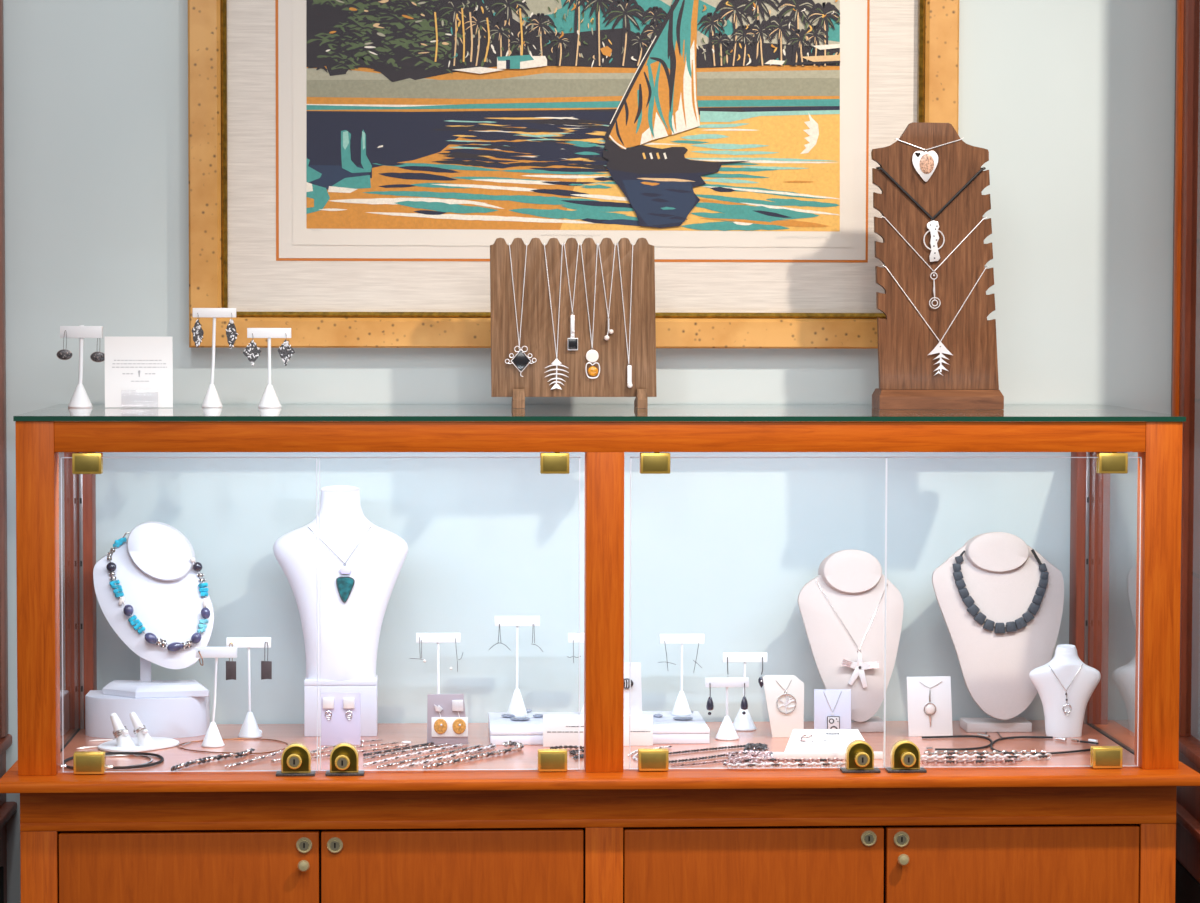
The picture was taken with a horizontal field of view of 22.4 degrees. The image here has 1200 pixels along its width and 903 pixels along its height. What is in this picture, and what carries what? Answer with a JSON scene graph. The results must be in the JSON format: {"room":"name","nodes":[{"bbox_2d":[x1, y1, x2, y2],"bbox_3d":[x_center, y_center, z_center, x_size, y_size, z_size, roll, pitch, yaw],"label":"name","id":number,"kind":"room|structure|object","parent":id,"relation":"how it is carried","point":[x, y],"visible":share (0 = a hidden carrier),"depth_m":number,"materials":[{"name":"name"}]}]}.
{"room":"shop","nodes":[
{"label":"shop","id":0,"kind":"room"},
{"bbox_2d":[3,0,1175,902],"bbox_3d":[0.019,-0.385,4.445,4.800,2.800,0.100,0,3,-3],"label":"wall","id":1,"kind":"structure","parent":0,"point":[1071,103],"depth_m":4.42,"materials":[{"name":"paint"}]},
{"bbox_2d":[188,0,958,348],"bbox_3d":[-0.035,-0.506,4.367,1.110,0.713,0.035,0,3,-3],"label":"framed print","id":2,"kind":"object","parent":1,"relation":"attached to","point":[355,167],"visible":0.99,"depth_m":4.37,"materials":[{"name":"multicoloured paper"}]},
{"bbox_3d":[0.153,1.164,1.933,4.800,0.050,5.077,0,3,-3],"label":"floor","id":3,"kind":"structure","parent":0,"visible":0},
{"bbox_2d":[0,0,16,902],"bbox_3d":[-1.099,-0.233,4.145,0.532,2.520,0.390,0,3,-3],"label":"door frame","id":4,"kind":"object","parent":3,"relation":"on","point":[7,809],"visible":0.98,"depth_m":4.32,"materials":[{"name":"brown wood"}]},
{"bbox_2d":[0,421,1199,902],"bbox_3d":[-0.006,0.489,4.168,1.563,1.079,0.522,0,3,-3],"label":"display case","id":5,"kind":"object","parent":3,"relation":"on","point":[532,823],"depth_m":3.96,"materials":[{"name":"brown wood"}]},
{"bbox_2d":[60,752,163,768],"bbox_3d":[-0.647,0.410,4.028,0.132,0.006,0.136,0,3,-3],"label":"necklace","id":6,"kind":"object","parent":5,"relation":"on","point":[106,753],"visible":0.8,"depth_m":4.00,"materials":[{"name":"black"}]},
{"bbox_2d":[105,754,152,765],"bbox_3d":[-0.629,0.411,4.038,0.068,0.003,0.103,-2,4,-42],"label":"wire","id":7,"kind":"object","parent":5,"relation":"on","point":[114,755],"visible":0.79,"depth_m":4.07,"materials":[{"name":"silver metal"}]},
{"bbox_2d":[98,712,179,751],"bbox_3d":[-0.636,0.381,4.172,0.109,0.052,0.125,0,3,-3],"label":"stand","id":8,"kind":"object","parent":5,"relation":"on","point":[142,742],"visible":1,"depth_m":4.14,"materials":[{"name":"white paint"}]},
{"bbox_2d":[113,726,128,738],"bbox_3d":[-0.656,0.385,4.144,0.023,0.017,0.022,0,3,-3],"label":"ring","id":9,"kind":"object","parent":8,"relation":"on","point":[124,732],"visible":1,"depth_m":4.14,"materials":[{"name":"silver metal"}]},
{"bbox_2d":[133,725,147,734],"bbox_3d":[-0.629,0.381,4.144,0.017,0.013,0.023,-1,3,-23],"label":"ring","id":10,"kind":"object","parent":8,"relation":"on","point":[144,730],"visible":1,"depth_m":4.14,"materials":[{"name":"silver metal"}]},
{"bbox_2d":[85,690,209,738],"bbox_3d":[-0.644,0.373,4.291,0.172,0.056,0.100,0,3,-3],"label":"pedestal","id":11,"kind":"object","parent":5,"relation":"on","point":[168,717],"visible":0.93,"depth_m":4.25,"materials":[{"name":"white"}]},
{"bbox_2d":[93,521,213,697],"bbox_3d":[-0.632,0.223,4.281,0.172,0.244,0.076,0,3,-3],"label":"bust","id":12,"kind":"object","parent":11,"relation":"on","point":[156,574],"visible":0.98,"depth_m":4.27,"materials":[{"name":"white"}]},
{"bbox_2d":[106,532,209,651],"bbox_3d":[-0.624,0.198,4.266,0.149,0.165,0.047,0,3,3],"label":"necklace","id":13,"kind":"object","parent":12,"relation":"attached to","point":[128,610],"visible":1,"depth_m":4.26,"materials":[{"name":"blue stone"}]},
{"bbox_2d":[171,748,254,770],"bbox_3d":[-0.516,0.410,4.029,0.018,0.008,0.193,2,3,30],"label":"necklace","id":14,"kind":"object","parent":5,"relation":"on","point":[246,752],"visible":1,"depth_m":4.03,"materials":[{"name":"silver metal"}]},
{"bbox_2d":[196,647,236,747],"bbox_3d":[-0.529,0.338,4.173,0.057,0.137,0.032,0,3,-3],"label":"stand","id":15,"kind":"object","parent":5,"relation":"on","point":[212,739],"visible":1,"depth_m":4.17,"materials":[{"name":"white paint"}]},
{"bbox_2d":[177,738,288,753],"bbox_3d":[-0.506,0.406,4.170,0.153,0.003,0.140,0,3,-3],"label":"necklace","id":16,"kind":"object","parent":5,"relation":"on","point":[184,743],"visible":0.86,"depth_m":4.17,"materials":[{"name":"orange metal"}]},
{"bbox_2d":[226,637,270,737],"bbox_3d":[-0.494,0.332,4.261,0.063,0.141,0.034,0,3,-3],"label":"stand","id":17,"kind":"object","parent":5,"relation":"on","point":[249,729],"visible":0.97,"depth_m":4.25,"materials":[{"name":"white paint"}]},
{"bbox_2d":[226,644,235,679],"bbox_3d":[-0.518,0.295,4.252,0.015,0.053,0.003,0,3,-3],"label":"earring","id":18,"kind":"object","parent":17,"relation":"attached to","point":[230,665],"visible":0.78,"depth_m":4.25,"materials":[{"name":"grey metal"}]},
{"bbox_2d":[261,642,271,679],"bbox_3d":[-0.469,0.294,4.254,0.015,0.054,0.003,0,3,-3],"label":"earring","id":19,"kind":"object","parent":17,"relation":"attached to","point":[266,666],"visible":1,"depth_m":4.25,"materials":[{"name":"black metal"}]},
{"bbox_2d":[225,750,282,768],"bbox_3d":[-0.459,0.411,4.036,0.009,0.006,0.154,1,3,23],"label":"necklace","id":20,"kind":"object","parent":5,"relation":"on","point":[248,761],"visible":1,"depth_m":4.03,"materials":[{"name":"silver metal"}]},
{"bbox_2d":[304,675,377,736],"bbox_3d":[-0.368,0.361,4.302,0.102,0.080,0.065,0,3,-3],"label":"plinth","id":21,"kind":"object","parent":5,"relation":"on","point":[368,688],"visible":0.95,"depth_m":4.27,"materials":[{"name":"white"}]},
{"bbox_2d":[273,485,407,679],"bbox_3d":[-0.368,0.185,4.292,0.191,0.273,0.066,0,3,-3],"label":"bust","id":22,"kind":"object","parent":21,"relation":"on","point":[348,632],"visible":0.99,"depth_m":4.27,"materials":[{"name":"white"}]},
{"bbox_2d":[308,526,370,602],"bbox_3d":[-0.367,0.159,4.263,0.090,0.107,0.019,0,3,-3],"label":"necklace","id":23,"kind":"object","parent":22,"relation":"attached to","point":[345,584],"visible":0.99,"depth_m":4.25,"materials":[{"name":"silver metal"}]},
{"bbox_2d":[321,692,360,745],"bbox_3d":[-0.359,0.369,4.197,0.055,0.074,0.026,0,3,-3],"label":"card","id":24,"kind":"object","parent":5,"relation":"on","point":[336,730],"visible":0.82,"depth_m":4.18,"materials":[{"name":"white paper"}]},
{"bbox_2d":[323,698,333,719],"bbox_3d":[-0.375,0.356,4.180,0.015,0.031,0.003,0,3,-3],"label":"earring","id":25,"kind":"object","parent":24,"relation":"attached to","point":[328,703],"visible":1,"depth_m":4.18,"materials":[{"name":"white metal"}]},
{"bbox_2d":[343,698,354,719],"bbox_3d":[-0.347,0.356,4.182,0.015,0.031,0.003,0,3,-3],"label":"earring","id":26,"kind":"object","parent":24,"relation":"attached to","point":[348,703],"visible":1,"depth_m":4.18,"materials":[{"name":"white metal"}]},
{"bbox_2d":[311,742,398,754],"bbox_3d":[-0.337,0.406,4.150,0.154,0.004,0.008,-2,4,-43],"label":"necklace","id":27,"kind":"object","parent":5,"relation":"on","point":[388,743],"visible":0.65,"depth_m":4.17,"materials":[{"name":"silver metal"}]},
{"bbox_2d":[311,744,408,758],"bbox_3d":[-0.328,0.408,4.113,0.182,0.004,0.007,-3,4,-44],"label":"necklace","id":28,"kind":"object","parent":5,"relation":"on","point":[405,745],"visible":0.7,"depth_m":4.13,"materials":[{"name":"silver metal"}]},
{"bbox_2d":[363,742,433,755],"bbox_3d":[-0.266,0.406,4.149,0.005,0.004,0.171,2,4,39],"label":"necklace","id":29,"kind":"object","parent":5,"relation":"on","point":[430,743],"visible":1,"depth_m":4.13,"materials":[{"name":"silver metal"}]},
{"bbox_2d":[363,743,447,760],"bbox_3d":[-0.265,0.408,4.112,0.009,0.005,0.172,2,4,38],"label":"necklace","id":30,"kind":"object","parent":5,"relation":"on","point":[446,744],"visible":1,"depth_m":4.11,"materials":[{"name":"silver metal"}]},
{"bbox_2d":[363,743,462,766],"bbox_3d":[-0.253,0.409,4.083,0.009,0.005,0.224,2,3,33],"label":"necklace","id":31,"kind":"object","parent":5,"relation":"on","point":[461,744],"visible":1,"depth_m":4.08,"materials":[{"name":"silver metal"}]},
{"bbox_2d":[377,744,483,769],"bbox_3d":[-0.228,0.410,4.067,0.008,0.006,0.241,2,3,33],"label":"necklace","id":32,"kind":"object","parent":5,"relation":"on","point":[383,766],"visible":1,"depth_m":4.06,"materials":[{"name":"silver metal"}]},
{"bbox_2d":[416,633,459,693],"bbox_3d":[-0.231,0.330,4.315,0.063,0.142,0.033,0,3,-3],"label":"stand","id":33,"kind":"object","parent":5,"relation":"on","point":[438,638],"visible":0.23,"depth_m":4.31,"materials":[{"name":"white paint"}]},
{"bbox_2d":[397,744,496,769],"bbox_3d":[-0.204,0.410,4.061,0.007,0.006,0.240,2,3,31],"label":"necklace","id":34,"kind":"object","parent":5,"relation":"on","point":[489,747],"visible":1,"depth_m":4.06,"materials":[{"name":"silver metal"}]},
{"bbox_2d":[427,694,467,744],"bbox_3d":[-0.211,0.371,4.203,0.057,0.071,0.027,0,3,-3],"label":"card","id":35,"kind":"object","parent":5,"relation":"on","point":[449,737],"visible":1,"depth_m":4.19,"materials":[{"name":"grey paper"}]},
{"bbox_2d":[434,704,446,733],"bbox_3d":[-0.221,0.370,4.187,0.019,0.042,0.006,0,3,-3],"label":"earring","id":36,"kind":"object","parent":35,"relation":"attached to","point":[440,725],"visible":1,"depth_m":4.19,"materials":[{"name":"gold metal"}]},
{"bbox_2d":[452,700,465,733],"bbox_3d":[-0.195,0.368,4.188,0.019,0.048,0.006,0,3,-3],"label":"earring","id":37,"kind":"object","parent":35,"relation":"attached to","point":[459,726],"visible":1,"depth_m":4.19,"materials":[{"name":"gold stone"}]},
{"bbox_2d":[422,741,523,770],"bbox_3d":[-0.162,0.409,4.066,0.040,0.007,0.257,1,3,25],"label":"necklace","id":38,"kind":"object","parent":5,"relation":"on","point":[520,745],"visible":1,"depth_m":4.07,"materials":[{"name":"silver metal"}]},
{"bbox_2d":[488,712,580,744],"bbox_3d":[-0.089,0.392,4.287,0.136,0.021,0.186,0,3,-3],"label":"box","id":39,"kind":"object","parent":5,"relation":"on","point":[501,729],"visible":0.56,"depth_m":4.21,"materials":[{"name":"white"}]},
{"bbox_2d":[495,616,539,716],"bbox_3d":[-0.119,0.307,4.334,0.065,0.144,0.031,0,3,-3],"label":"stand","id":40,"kind":"object","parent":39,"relation":"on","point":[517,708],"visible":1,"depth_m":4.33,"materials":[{"name":"white paint"}]},
{"bbox_2d":[568,633,583,714],"bbox_3d":[-0.015,0.320,4.345,0.063,0.118,0.030,0,3,-3],"label":"stand","id":41,"kind":"object","parent":39,"relation":"on","point":[571,636],"visible":0.2,"depth_m":4.34,"materials":[{"name":"white paint"}]},
{"bbox_2d":[543,715,583,746],"bbox_3d":[-0.048,0.386,4.176,0.062,0.045,0.002,0,3,-3],"label":"price card","id":42,"kind":"object","parent":5,"relation":"on","point":[558,730],"visible":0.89,"depth_m":4.17,"materials":[{"name":"white paper"}]},
{"bbox_2d":[550,745,583,758],"bbox_3d":[-0.031,0.408,4.113,0.049,0.005,0.103,-1,3,-19],"label":"necklace","id":43,"kind":"object","parent":5,"relation":"on","point":[573,752],"visible":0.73,"depth_m":4.12,"materials":[{"name":"silver metal"}]},
{"bbox_2d":[13,404,1185,421],"bbox_3d":[-0.005,-0.054,4.167,1.526,0.006,0.475,0,3,-3],"label":"countertop","id":44,"kind":"structure","parent":5,"relation":"on","point":[59,412],"depth_m":4.04,"materials":[{"name":"teal"}]},
{"bbox_2d":[60,325,102,407],"bbox_3d":[-0.720,-0.118,4.204,0.060,0.114,0.034,0,3,-3],"label":"stand","id":45,"kind":"object","parent":44,"relation":"on","point":[80,399],"visible":1,"depth_m":4.20,"materials":[{"name":"white paint"}]},
{"bbox_2d":[56,330,71,359],"bbox_3d":[-0.742,-0.147,4.191,0.022,0.041,0.005,0,3,-3],"label":"earring","id":46,"kind":"object","parent":45,"relation":"attached to","point":[63,354],"visible":1,"depth_m":4.19,"materials":[{"name":"silver metal"}]},
{"bbox_2d":[90,338,104,361],"bbox_3d":[-0.697,-0.144,4.200,0.022,0.040,0.005,0,3,-3],"label":"earring","id":47,"kind":"object","parent":45,"relation":"attached to","point":[96,356],"visible":1,"depth_m":4.20,"materials":[{"name":"black stone"}]},
{"bbox_2d":[105,336,172,407],"bbox_3d":[-0.640,-0.110,4.193,0.094,0.099,0.014,0,3,-3],"label":"sign card","id":48,"kind":"object","parent":44,"relation":"on","point":[138,370],"visible":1,"depth_m":4.20,"materials":[{"name":"white paper"}]},
{"bbox_2d":[193,308,235,406],"bbox_3d":[-0.539,-0.131,4.231,0.060,0.139,0.030,0,3,-3],"label":"stand","id":49,"kind":"object","parent":44,"relation":"on","point":[211,399],"visible":1,"depth_m":4.22,"materials":[{"name":"white paint"}]},
{"bbox_2d":[192,313,203,346],"bbox_3d":[-0.561,-0.169,4.222,0.017,0.049,0.003,0,3,-3],"label":"earring","id":50,"kind":"object","parent":49,"relation":"attached to","point":[197,331],"visible":1,"depth_m":4.22,"materials":[{"name":"silver metal"}]},
{"bbox_2d":[226,313,238,348],"bbox_3d":[-0.514,-0.169,4.224,0.018,0.051,0.003,0,3,-3],"label":"earring","id":51,"kind":"object","parent":49,"relation":"attached to","point":[231,333],"visible":1,"depth_m":4.22,"materials":[{"name":"silver metal"}]},
{"bbox_2d":[247,328,290,407],"bbox_3d":[-0.461,-0.117,4.222,0.061,0.111,0.033,0,3,-3],"label":"stand","id":52,"kind":"object","parent":44,"relation":"on","point":[269,399],"visible":1,"depth_m":4.22,"materials":[{"name":"white paint"}]},
{"bbox_2d":[243,333,260,365],"bbox_3d":[-0.484,-0.142,4.214,0.026,0.046,0.003,0,3,-3],"label":"earring","id":53,"kind":"object","parent":52,"relation":"attached to","point":[252,352],"visible":1,"depth_m":4.21,"materials":[{"name":"silver metal"}]},
{"bbox_2d":[278,333,294,365],"bbox_3d":[-0.437,-0.142,4.216,0.024,0.046,0.003,0,3,-3],"label":"earring","id":54,"kind":"object","parent":52,"relation":"attached to","point":[285,350],"visible":1,"depth_m":4.22,"materials":[{"name":"silver metal"}]},
{"bbox_2d":[490,238,656,407],"bbox_3d":[-0.038,-0.181,4.249,0.234,0.238,0.075,0,3,-3],"label":"board","id":55,"kind":"object","parent":44,"relation":"on","point":[537,333],"visible":1,"depth_m":4.23,"materials":[{"name":"brown wood"}]},
{"bbox_2d":[505,243,536,376],"bbox_3d":[-0.111,-0.198,4.231,0.044,0.187,0.022,0,3,-3],"label":"necklace","id":56,"kind":"object","parent":55,"relation":"attached to","point":[520,360],"visible":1,"depth_m":4.22,"materials":[{"name":"silver metal"}]},
{"bbox_2d":[544,243,568,389],"bbox_3d":[-0.061,-0.189,4.235,0.035,0.205,0.020,0,3,-3],"label":"necklace","id":57,"kind":"object","parent":55,"relation":"attached to","point":[556,362],"visible":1,"depth_m":4.23,"materials":[{"name":"silver metal"}]},
{"bbox_2d":[563,243,578,349],"bbox_3d":[-0.040,-0.217,4.234,0.022,0.150,0.023,0,3,-3],"label":"necklace","id":58,"kind":"object","parent":55,"relation":"attached to","point":[572,342],"visible":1,"depth_m":4.23,"materials":[{"name":"silver metal"}]},
{"bbox_2d":[580,243,599,378],"bbox_3d":[-0.014,-0.197,4.236,0.028,0.189,0.022,0,3,-3],"label":"necklace","id":59,"kind":"object","parent":55,"relation":"attached to","point":[591,355],"visible":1,"depth_m":4.23,"materials":[{"name":"silver metal"}]},
{"bbox_2d":[598,243,615,339],"bbox_3d":[0.010,-0.224,4.235,0.025,0.136,0.024,0,3,-3],"label":"necklace","id":60,"kind":"object","parent":55,"relation":"attached to","point":[610,331],"visible":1,"depth_m":4.23,"materials":[{"name":"silver metal"}]},
{"bbox_2d":[617,243,632,387],"bbox_3d":[0.035,-0.190,4.238,0.023,0.203,0.024,0,3,-3],"label":"necklace","id":61,"kind":"object","parent":55,"relation":"attached to","point":[629,367],"visible":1,"depth_m":4.23,"materials":[{"name":"silver metal"}]},
{"bbox_2d":[871,122,1003,408],"bbox_3d":[0.469,-0.260,4.242,0.185,0.399,0.075,0,3,-3],"label":"bust","id":62,"kind":"object","parent":44,"relation":"on","point":[908,379],"visible":1,"depth_m":4.22,"materials":[{"name":"brown wood"}]},
{"bbox_2d":[894,138,962,181],"bbox_3d":[0.458,-0.410,4.214,0.095,0.070,0.024,0,3,-3],"label":"necklace","id":63,"kind":"object","parent":62,"relation":"attached to","point":[924,163],"visible":1,"depth_m":4.20,"materials":[{"name":"silver metal"}]},
{"bbox_2d":[876,166,985,261],"bbox_3d":[0.461,-0.335,4.219,0.151,0.142,0.028,0,3,-3],"label":"necklace","id":64,"kind":"object","parent":62,"relation":"attached to","point":[933,226],"visible":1,"depth_m":4.21,"materials":[{"name":"silver metal"}]},
{"bbox_2d":[880,216,986,308],"bbox_3d":[0.465,-0.269,4.222,0.148,0.139,0.023,0,3,-3],"label":"necklace","id":65,"kind":"object","parent":62,"relation":"attached to","point":[933,272],"visible":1,"depth_m":4.21,"materials":[{"name":"silver metal"}]},
{"bbox_2d":[881,265,988,374],"bbox_3d":[0.467,-0.188,4.226,0.149,0.164,0.024,0,3,-3],"label":"necklace","id":66,"kind":"object","parent":62,"relation":"attached to","point":[940,348],"visible":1,"depth_m":4.22,"materials":[{"name":"silver metal"}]},
{"bbox_2d":[624,715,652,745],"bbox_3d":[0.051,0.386,4.188,0.045,0.043,0.002,0,3,-3],"label":"price card","id":67,"kind":"object","parent":5,"relation":"on","point":[641,725],"visible":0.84,"depth_m":4.19,"materials":[{"name":"white paper"}]},
{"bbox_2d":[642,711,709,743],"bbox_3d":[0.089,0.392,4.299,0.117,0.021,0.186,0,3,-3],"label":"box","id":68,"kind":"object","parent":5,"relation":"on","point":[666,730],"visible":0.7,"depth_m":4.21,"materials":[{"name":"white"}]},
{"bbox_2d":[624,662,641,714],"bbox_3d":[0.036,0.339,4.244,0.046,0.089,0.026,0,3,-3],"label":"display card","id":69,"kind":"object","parent":68,"relation":"on","point":[636,689],"visible":0.35,"depth_m":4.23,"materials":[{"name":"white"}]},
{"bbox_2d":[659,634,703,715],"bbox_3d":[0.118,0.320,4.350,0.064,0.116,0.030,0,3,-3],"label":"stand","id":70,"kind":"object","parent":68,"relation":"on","point":[681,707],"visible":1,"depth_m":4.34,"materials":[{"name":"white paint"}]},
{"bbox_2d":[671,758,733,766],"bbox_3d":[0.138,0.414,4.022,0.103,0.004,0.006,-2,3,-34],"label":"necklace","id":71,"kind":"object","parent":5,"relation":"on","point":[725,760],"visible":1,"depth_m":4.01,"materials":[{"name":"silver metal"}]},
{"bbox_2d":[669,752,737,762],"bbox_3d":[0.142,0.411,4.070,0.135,0.004,0.007,-2,4,-40],"label":"necklace","id":72,"kind":"object","parent":5,"relation":"on","point":[721,755],"visible":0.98,"depth_m":4.06,"materials":[{"name":"silver metal"}]},
{"bbox_2d":[669,745,744,753],"bbox_3d":[0.144,0.408,4.141,0.142,0.004,0.005,-2,3,-34],"label":"necklace","id":73,"kind":"object","parent":5,"relation":"on","point":[737,746],"visible":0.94,"depth_m":4.14,"materials":[{"name":"silver metal"}]},
{"bbox_2d":[705,677,748,740],"bbox_3d":[0.178,0.361,4.255,0.061,0.087,0.033,0,3,-3],"label":"stand","id":74,"kind":"object","parent":5,"relation":"on","point":[727,732],"visible":1,"depth_m":4.25,"materials":[{"name":"white paint"}]},
{"bbox_2d":[706,684,713,714],"bbox_3d":[0.154,0.347,4.245,0.011,0.045,0.011,0,3,-3],"label":"earring","id":75,"kind":"object","parent":74,"relation":"attached to","point":[709,706],"visible":1,"depth_m":4.24,"materials":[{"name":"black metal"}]},
{"bbox_2d":[741,683,747,714],"bbox_3d":[0.203,0.347,4.247,0.011,0.044,0.011,0,3,-3],"label":"earring","id":76,"kind":"object","parent":74,"relation":"attached to","point":[744,704],"visible":1,"depth_m":4.25,"materials":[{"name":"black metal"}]},
{"bbox_2d":[722,652,766,730],"bbox_3d":[0.208,0.344,4.351,0.064,0.111,0.037,0,3,-3],"label":"stand","id":77,"kind":"object","parent":5,"relation":"on","point":[742,722],"visible":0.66,"depth_m":4.34,"materials":[{"name":"white paint"}]},
{"bbox_2d":[723,750,776,765],"bbox_3d":[0.203,0.412,4.059,0.071,0.005,0.116,0,3,5],"label":"necklace","id":78,"kind":"object","parent":5,"relation":"on","point":[749,754],"visible":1,"depth_m":4.07,"materials":[{"name":"silver metal"}]},
{"bbox_2d":[743,743,768,750],"bbox_3d":[0.216,0.407,4.162,0.034,0.004,0.072,1,3,8],"label":"necklace","id":79,"kind":"object","parent":5,"relation":"on","point":[753,747],"visible":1,"depth_m":4.16,"materials":[{"name":"silver metal"}]},
{"bbox_2d":[762,675,803,737],"bbox_3d":[0.258,0.359,4.284,0.059,0.088,0.026,0,3,-3],"label":"display card","id":80,"kind":"object","parent":5,"relation":"on","point":[782,725],"visible":0.93,"depth_m":4.27,"materials":[{"name":"white paper"}]},
{"bbox_2d":[776,680,796,713],"bbox_3d":[0.263,0.346,4.269,0.029,0.048,0.002,0,3,-3],"label":"necklace","id":81,"kind":"object","parent":80,"relation":"attached to","point":[786,694],"visible":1,"depth_m":4.27,"materials":[{"name":"silver metal"}]},
{"bbox_2d":[727,757,842,762],"bbox_3d":[0.246,0.412,4.033,0.159,0.008,0.018,0,3,-7],"label":"necklace","id":82,"kind":"object","parent":5,"relation":"on","point":[753,758],"visible":0.99,"depth_m":4.03,"materials":[{"name":"silver metal"}]},
{"bbox_2d":[726,761,844,768],"bbox_3d":[0.246,0.414,3.993,0.162,0.008,0.011,0,3,-7],"label":"necklace","id":83,"kind":"object","parent":5,"relation":"on","point":[762,763],"visible":1,"depth_m":3.99,"materials":[{"name":"silver metal"}]},
{"bbox_2d":[770,729,882,759],"bbox_3d":[0.305,0.395,4.093,0.149,0.036,0.050,0,3,-3],"label":"sign holder","id":84,"kind":"object","parent":5,"relation":"on","point":[802,743],"visible":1,"depth_m":4.08,"materials":[{"name":"white plastic"}]},
{"bbox_2d":[801,734,813,740],"bbox_3d":[0.280,0.386,4.085,0.018,0.009,0.009,0,3,-3],"label":"earring","id":85,"kind":"object","parent":84,"relation":"on","point":[804,737],"depth_m":4.09,"materials":[{"name":"silver metal"}]},
{"bbox_2d":[814,689,850,728],"bbox_3d":[0.329,0.370,4.306,0.054,0.066,0.026,0,3,-3],"label":"display card","id":86,"kind":"object","parent":5,"relation":"on","point":[822,709],"visible":0.63,"depth_m":4.29,"materials":[{"name":"white paper"}]},
{"bbox_2d":[823,691,841,728],"bbox_3d":[0.330,0.370,4.291,0.026,0.060,0.003,0,3,-3],"label":"necklace","id":87,"kind":"object","parent":86,"relation":"attached to","point":[833,722],"visible":0.85,"depth_m":4.29,"materials":[{"name":"silver metal"}]},
{"bbox_2d":[798,549,902,731],"bbox_3d":[0.361,0.271,4.352,0.153,0.259,0.078,0,3,-3],"label":"bust","id":88,"kind":"object","parent":5,"relation":"on","point":[853,581],"visible":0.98,"depth_m":4.34,"materials":[{"name":"beige fabric"}]},
{"bbox_2d":[816,581,887,687],"bbox_3d":[0.363,0.261,4.334,0.104,0.150,0.050,0,3,-3],"label":"necklace","id":89,"kind":"object","parent":88,"relation":"attached to","point":[859,666],"visible":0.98,"depth_m":4.31,"materials":[{"name":"silver metal"}]},
{"bbox_2d":[907,676,952,736],"bbox_3d":[0.466,0.360,4.298,0.066,0.086,0.026,0,3,-3],"label":"display card","id":90,"kind":"object","parent":5,"relation":"on","point":[917,693],"visible":1,"depth_m":4.29,"materials":[{"name":"white"}]},
{"bbox_2d":[920,681,941,726],"bbox_3d":[0.468,0.358,4.282,0.032,0.065,0.005,0,3,-3],"label":"necklace","id":91,"kind":"object","parent":90,"relation":"attached to","point":[931,709],"visible":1,"depth_m":4.28,"materials":[{"name":"silver metal"}]},
{"bbox_2d":[922,733,992,750],"bbox_3d":[0.498,0.405,4.217,0.111,0.005,0.138,0,3,-3],"label":"necklace","id":92,"kind":"object","parent":5,"relation":"on","point":[978,735],"visible":1,"depth_m":4.26,"materials":[{"name":"black"}]},
{"bbox_2d":[921,758,1022,764],"bbox_3d":[0.495,0.412,4.023,0.138,0.009,0.012,0,3,-6],"label":"necklace","id":93,"kind":"object","parent":5,"relation":"on","point":[987,761],"visible":1,"depth_m":4.02,"materials":[{"name":"silver metal"}]},
{"bbox_2d":[923,750,1046,756],"bbox_3d":[0.521,0.409,4.093,0.169,0.009,0.015,0,3,-3],"label":"necklace","id":94,"kind":"object","parent":5,"relation":"on","point":[939,753],"visible":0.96,"depth_m":4.09,"materials":[{"name":"silver metal"}]},
{"bbox_2d":[920,753,1051,760],"bbox_3d":[0.518,0.410,4.058,0.181,0.009,0.014,0,3,-5],"label":"necklace","id":95,"kind":"object","parent":5,"relation":"on","point":[1041,756],"visible":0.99,"depth_m":4.06,"materials":[{"name":"silver metal"}]},
{"bbox_2d":[932,532,1063,732],"bbox_3d":[0.574,0.258,4.353,0.192,0.285,0.083,0,3,-3],"label":"bust","id":96,"kind":"object","parent":5,"relation":"on","point":[1001,573],"visible":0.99,"depth_m":4.34,"materials":[{"name":"beige fabric"}]},
{"bbox_2d":[953,549,1048,632],"bbox_3d":[0.576,0.200,4.340,0.139,0.118,0.042,0,3,-3],"label":"necklace","id":97,"kind":"object","parent":96,"relation":"on","point":[968,600],"visible":1,"depth_m":4.33,"materials":[{"name":"black"}]},
{"bbox_2d":[990,736,1089,754],"bbox_3d":[0.613,0.406,4.193,0.153,0.005,0.163,0,3,-3],"label":"necklace","id":98,"kind":"object","parent":5,"relation":"on","point":[1003,738],"visible":0.79,"depth_m":4.24,"materials":[{"name":"black leather"}]},
{"bbox_2d":[1029,644,1100,736],"bbox_3d":[0.660,0.339,4.293,0.102,0.130,0.033,0,3,-3],"label":"bust","id":99,"kind":"object","parent":5,"relation":"on","point":[1065,663],"visible":1,"depth_m":4.28,"materials":[{"name":"white paint"}]},
{"bbox_2d":[1048,664,1082,715],"bbox_3d":[0.659,0.337,4.278,0.049,0.072,0.010,0,3,0],"label":"necklace","id":100,"kind":"object","parent":99,"relation":"attached to","point":[1066,699],"visible":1,"depth_m":4.27,"materials":[{"name":"silver metal"}]},
{"bbox_2d":[1062,692,1071,715],"bbox_3d":[0.660,0.356,4.276,0.013,0.034,0.003,0,3,-3],"label":"pendant","id":101,"kind":"object","parent":100,"relation":"attached to","point":[1066,699],"depth_m":4.28,"materials":[{"name":"silver metal"}]},
{"bbox_2d":[1171,0,1199,902],"bbox_3d":[1.091,-0.233,4.260,0.532,2.520,0.360,0,3,1],"label":"wooden trim","id":102,"kind":"object","parent":3,"relation":"on","point":[1185,371],"visible":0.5,"depth_m":4.36,"materials":[{"name":"brown wood"}]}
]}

